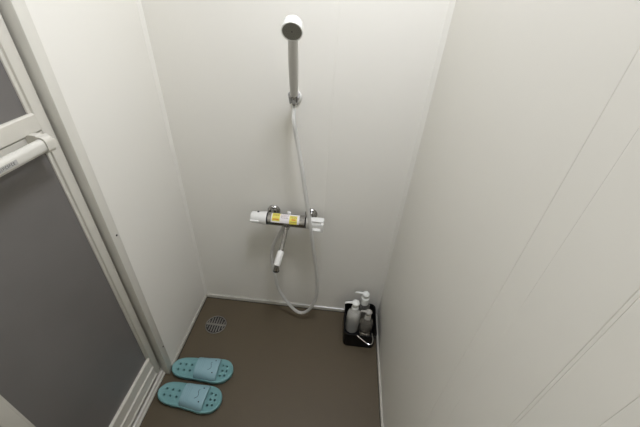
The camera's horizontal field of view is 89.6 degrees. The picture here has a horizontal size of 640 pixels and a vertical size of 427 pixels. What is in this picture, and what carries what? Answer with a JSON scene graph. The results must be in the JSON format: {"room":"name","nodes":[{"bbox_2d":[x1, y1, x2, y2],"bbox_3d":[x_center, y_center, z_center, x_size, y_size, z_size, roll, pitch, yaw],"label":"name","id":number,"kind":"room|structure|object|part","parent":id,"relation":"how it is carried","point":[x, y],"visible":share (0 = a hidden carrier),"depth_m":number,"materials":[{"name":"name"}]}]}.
{"room":"shower room","nodes":[
{"label":"shower room","id":0,"kind":"room"},
{"bbox_2d":[25,0,204,363],"bbox_3d":[-0.670,-0.035,0.413,0.060,2.400,1.660,6,36,3],"label":"wall","id":1,"kind":"structure","parent":0,"point":[96,51],"depth_m":1.00,"materials":[{"name":"white plastic"}]},
{"bbox_2d":[0,14,159,426],"bbox_3d":[-0.642,0.028,0.652,0.074,1.880,0.436,6,36,3],"label":"door","id":2,"kind":"structure","parent":1,"relation":"in","point":[75,350],"depth_m":0.80,"materials":[{"name":"paint"}]},
{"bbox_3d":[-0.597,-0.089,0.616,0.001,0.010,0.044,6,36,3],"label":"name plate","id":3,"kind":"part","parent":2,"relation":"part of","materials":[{"name":"white plastic"}]},
{"bbox_3d":[-0.638,-0.402,0.345,0.006,0.735,0.376,6,36,3],"label":"panel","id":4,"kind":"part","parent":2,"relation":"part of","materials":[{"name":"grey plastic"}]},
{"bbox_3d":[-0.659,-0.077,0.581,0.025,0.087,0.376,6,36,3],"label":"rail","id":5,"kind":"part","parent":2,"relation":"part of","materials":[{"name":"white plastic"}]},
{"bbox_3d":[-0.612,-0.057,0.569,0.020,0.028,0.307,6,36,3],"label":"handle","id":6,"kind":"part","parent":2,"relation":"part of","materials":[{"name":"white plastic"}]},
{"bbox_3d":[-0.687,0.324,0.872,0.006,0.920,0.376,6,36,3],"label":"panel","id":7,"kind":"part","parent":2,"relation":"part of","materials":[{"name":"grey plastic"}]},
{"bbox_3d":[-0.713,0.735,1.171,0.027,0.122,0.376,6,36,3],"label":"rail","id":8,"kind":"part","parent":2,"relation":"part of","materials":[{"name":"paint"}]},
{"bbox_2d":[0,0,171,373],"bbox_3d":[-0.662,0.032,0.654,0.059,2.010,0.524,6,36,3],"label":"trim","id":9,"kind":"structure","parent":1,"relation":"attached to","point":[16,16],"depth_m":0.81,"materials":[{"name":"white plastic"}]},
{"bbox_2d":[130,370,164,426],"bbox_3d":[-0.726,0.820,1.250,0.045,0.030,0.438,6,36,3],"label":"trim","id":10,"kind":"structure","parent":1,"relation":"attached to","point":[144,407],"depth_m":1.32,"materials":[{"name":"paint"}]},
{"bbox_2d":[136,0,206,294],"bbox_3d":[-0.560,-0.510,1.077,0.008,2.400,0.014,6,36,3],"label":"trim","id":11,"kind":"structure","parent":1,"relation":"attached to","point":[139,4],"depth_m":1.21,"materials":[{"name":"plastic"}]},
{"bbox_2d":[172,295,206,364],"bbox_3d":[-0.643,0.570,1.612,0.008,0.019,0.400,6,36,3],"label":"baseboard","id":12,"kind":"structure","parent":1,"relation":"attached to","point":[205,297],"depth_m":1.59,"materials":[{"name":"white plastic"}]},
{"bbox_2d":[140,297,379,426],"bbox_3d":[-0.266,0.989,1.127,1.003,0.050,1.628,6,36,3],"label":"floor","id":13,"kind":"structure","parent":0,"point":[291,368],"depth_m":1.47,"materials":[{"name":"plastic"}]},
{"bbox_2d":[158,382,221,413],"bbox_3d":[-0.541,0.751,1.333,0.274,0.064,0.108,7,36,5],"label":"slipper","id":14,"kind":"object","parent":13,"relation":"on","point":[196,398],"visible":1,"depth_m":1.32,"materials":[{"name":"teal rubber"}]},
{"bbox_2d":[172,357,232,383],"bbox_3d":[-0.522,0.684,1.427,0.274,0.064,0.108,5,36,2],"label":"slipper","id":15,"kind":"object","parent":13,"relation":"on","point":[207,370],"visible":1,"depth_m":1.41,"materials":[{"name":"teal rubber"}]},
{"bbox_2d":[205,316,225,333],"bbox_3d":[-0.530,0.565,1.641,0.104,0.005,0.104,6,36,3],"label":"floor drain","id":16,"kind":"object","parent":13,"relation":"on","point":[216,324],"visible":1,"depth_m":1.64,"materials":[{"name":"metal"}]},
{"bbox_2d":[343,303,376,347],"bbox_3d":[0.195,0.573,1.611,0.158,0.105,0.238,6,36,3],"label":"basket","id":17,"kind":"object","parent":13,"relation":"on","point":[350,339],"visible":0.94,"depth_m":1.57,"materials":[{"name":"black plastic"}]},
{"bbox_2d":[345,299,360,332],"bbox_3d":[0.163,0.503,1.603,0.079,0.211,0.068,25,41,27],"label":"pump bottle","id":18,"kind":"object","parent":17,"relation":"in","point":[353,314],"visible":1,"depth_m":1.58,"materials":[{"name":"white plastic"}]},
{"bbox_2d":[355,291,369,323],"bbox_3d":[0.215,0.473,1.639,0.077,0.223,0.064,32,44,33],"label":"pump bottle","id":19,"kind":"object","parent":17,"relation":"in","point":[364,302],"visible":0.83,"depth_m":1.59,"materials":[{"name":"white plastic"}]},
{"bbox_2d":[359,309,372,335],"bbox_3d":[0.229,0.536,1.587,0.066,0.183,0.066,-26,45,-34],"label":"pump bottle","id":20,"kind":"object","parent":17,"relation":"in","point":[366,322],"visible":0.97,"depth_m":1.56,"materials":[{"name":"plastic"}]},
{"bbox_2d":[141,0,449,307],"bbox_3d":[-0.095,-0.480,1.079,1.019,2.400,0.040,6,36,3],"label":"wall","id":21,"kind":"structure","parent":0,"point":[366,67],"depth_m":1.17,"materials":[{"name":"white plastic"}]},
{"bbox_2d":[206,293,344,312],"bbox_3d":[-0.162,0.496,1.755,0.939,0.022,0.012,6,36,3],"label":"baseboard","id":22,"kind":"structure","parent":21,"relation":"attached to","point":[209,295],"depth_m":1.76,"materials":[{"name":"white plastic"}]},
{"bbox_2d":[250,205,323,272],"bbox_3d":[-0.142,0.102,1.345,0.304,0.206,0.214,6,36,3],"label":"mixer tap","id":23,"kind":"object","parent":21,"relation":"attached to","point":[273,216],"visible":0.93,"depth_m":1.32,"materials":[{"name":"silver metal"}]},
{"bbox_3d":[-0.253,0.017,1.341,0.068,0.056,0.060,6,36,3],"label":"temperature knob","id":24,"kind":"part","parent":23,"relation":"part of","materials":[{"name":"white plastic"}]},
{"bbox_3d":[-0.155,0.130,1.335,0.025,0.122,0.139,9,36,7],"label":"spout","id":25,"kind":"part","parent":23,"relation":"part of","materials":[{"name":"silver metal"}]},
{"bbox_3d":[-0.020,0.041,1.329,0.073,0.054,0.060,6,36,3],"label":"flow knob","id":26,"kind":"part","parent":23,"relation":"part of","materials":[{"name":"white plastic"}]},
{"bbox_2d":[288,91,301,104],"bbox_3d":[-0.085,-0.387,1.078,0.043,0.053,0.068,6,36,3],"label":"holder","id":27,"kind":"object","parent":21,"relation":"attached to","point":[299,97],"visible":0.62,"depth_m":1.06,"materials":[{"name":"white plastic"}]},
{"bbox_2d":[270,15,318,313],"bbox_3d":[-0.093,-0.021,1.281,0.173,1.327,0.203,-16,40,-25],"label":"shower","id":28,"kind":"object","parent":27,"relation":"hanging from","point":[292,26],"visible":0.95,"depth_m":1.08,"materials":[{"name":"white plastic"}]},
{"bbox_3d":[-0.072,-0.470,0.832,0.050,0.043,0.028,6,36,3],"label":"spray plate","id":29,"kind":"part","parent":28,"relation":"part of","materials":[{"name":"grey plastic"}]},
{"bbox_3d":[-0.078,-0.435,0.943,0.030,0.213,0.135,2,36,-3],"label":"handle","id":30,"kind":"part","parent":28,"relation":"part of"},
{"bbox_2d":[375,0,455,314],"bbox_3d":[0.362,-0.419,1.037,0.014,2.400,0.014,6,36,3],"label":"trim","id":31,"kind":"structure","parent":21,"relation":"attached to","point":[452,2],"depth_m":1.14,"materials":[{"name":"plastic"}]},
{"bbox_2d":[377,0,639,426],"bbox_3d":[0.312,0.061,0.370,0.040,2.400,1.660,6,36,3],"label":"wall","id":32,"kind":"structure","parent":0,"point":[510,297],"depth_m":0.48,"materials":[{"name":"white plastic"}]},
{"bbox_2d":[376,315,383,426],"bbox_3d":[0.224,1.014,1.083,0.011,0.014,1.610,6,36,3],"label":"baseboard","id":33,"kind":"structure","parent":32,"relation":"attached to","point":[377,343],"depth_m":1.44,"materials":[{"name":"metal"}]}
]}

